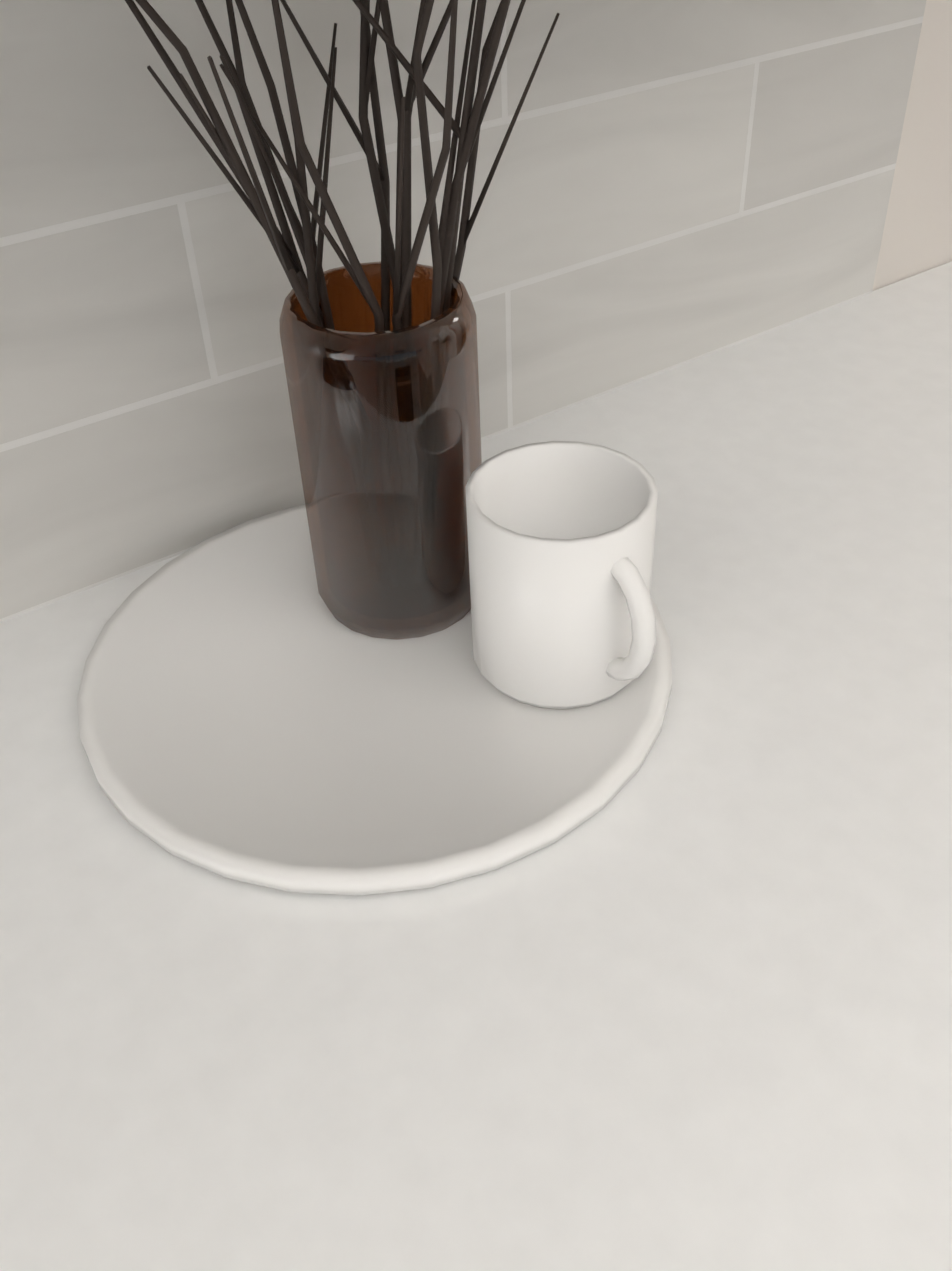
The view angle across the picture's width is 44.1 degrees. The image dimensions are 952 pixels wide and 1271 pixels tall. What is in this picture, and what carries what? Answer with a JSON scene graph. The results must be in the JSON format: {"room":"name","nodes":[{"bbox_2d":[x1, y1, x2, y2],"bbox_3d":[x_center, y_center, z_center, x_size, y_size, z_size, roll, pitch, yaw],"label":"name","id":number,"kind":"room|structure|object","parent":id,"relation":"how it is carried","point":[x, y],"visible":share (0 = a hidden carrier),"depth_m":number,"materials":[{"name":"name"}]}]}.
{"room":"kitchen","nodes":[
{"label":"kitchen","id":0,"kind":"room"},
{"bbox_2d":[872,0,951,290],"bbox_3d":[-2.124,0.426,-0.666,8.600,2.970,0.270,-25,44,-25],"label":"wall","id":1,"kind":"structure","parent":0,"point":[917,236],"depth_m":0.62,"materials":[{"name":"white paint"}]},
{"bbox_2d":[0,0,925,621],"bbox_3d":[-1.734,0.469,-0.250,4.960,0.510,0.004,-25,44,-25],"label":"backsplash","id":2,"kind":"structure","parent":1,"relation":"attached to","point":[676,182],"depth_m":0.67,"materials":[{"name":"tile"}]},
{"bbox_3d":[2.832,3.157,-1.845,13.700,0.100,11.700,-25,44,-25],"label":"floor","id":3,"kind":"structure","parent":0,"visible":0},
{"bbox_2d":[0,261,951,1270],"bbox_3d":[-1.469,1.163,0.016,5.090,0.920,0.660,-25,44,-25],"label":"countertop","id":4,"kind":"structure","parent":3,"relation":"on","point":[682,1001],"depth_m":0.47,"materials":[{"name":"white stone"}]},
{"bbox_2d":[77,504,671,895],"bbox_3d":[-0.051,0.012,0.607,0.300,0.012,0.300,-25,44,-25],"label":"tray","id":5,"kind":"object","parent":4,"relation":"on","point":[252,709],"visible":0.73,"depth_m":0.56,"materials":[{"name":"white ceramic"}]},
{"bbox_2d":[125,0,559,639],"bbox_3d":[-0.071,-0.204,0.509,0.236,0.457,0.176,-25,44,-25],"label":"vase","id":6,"kind":"object","parent":5,"relation":"on","point":[381,362],"visible":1,"depth_m":0.53,"materials":[{"name":"brown glass"}]},
{"bbox_2d":[465,441,657,708],"bbox_3d":[0.047,-0.022,0.562,0.087,0.100,0.112,-25,44,-25],"label":"mug","id":7,"kind":"object","parent":5,"relation":"on","point":[561,535],"visible":1,"depth_m":0.55,"materials":[{"name":"white ceramic"}]}
]}

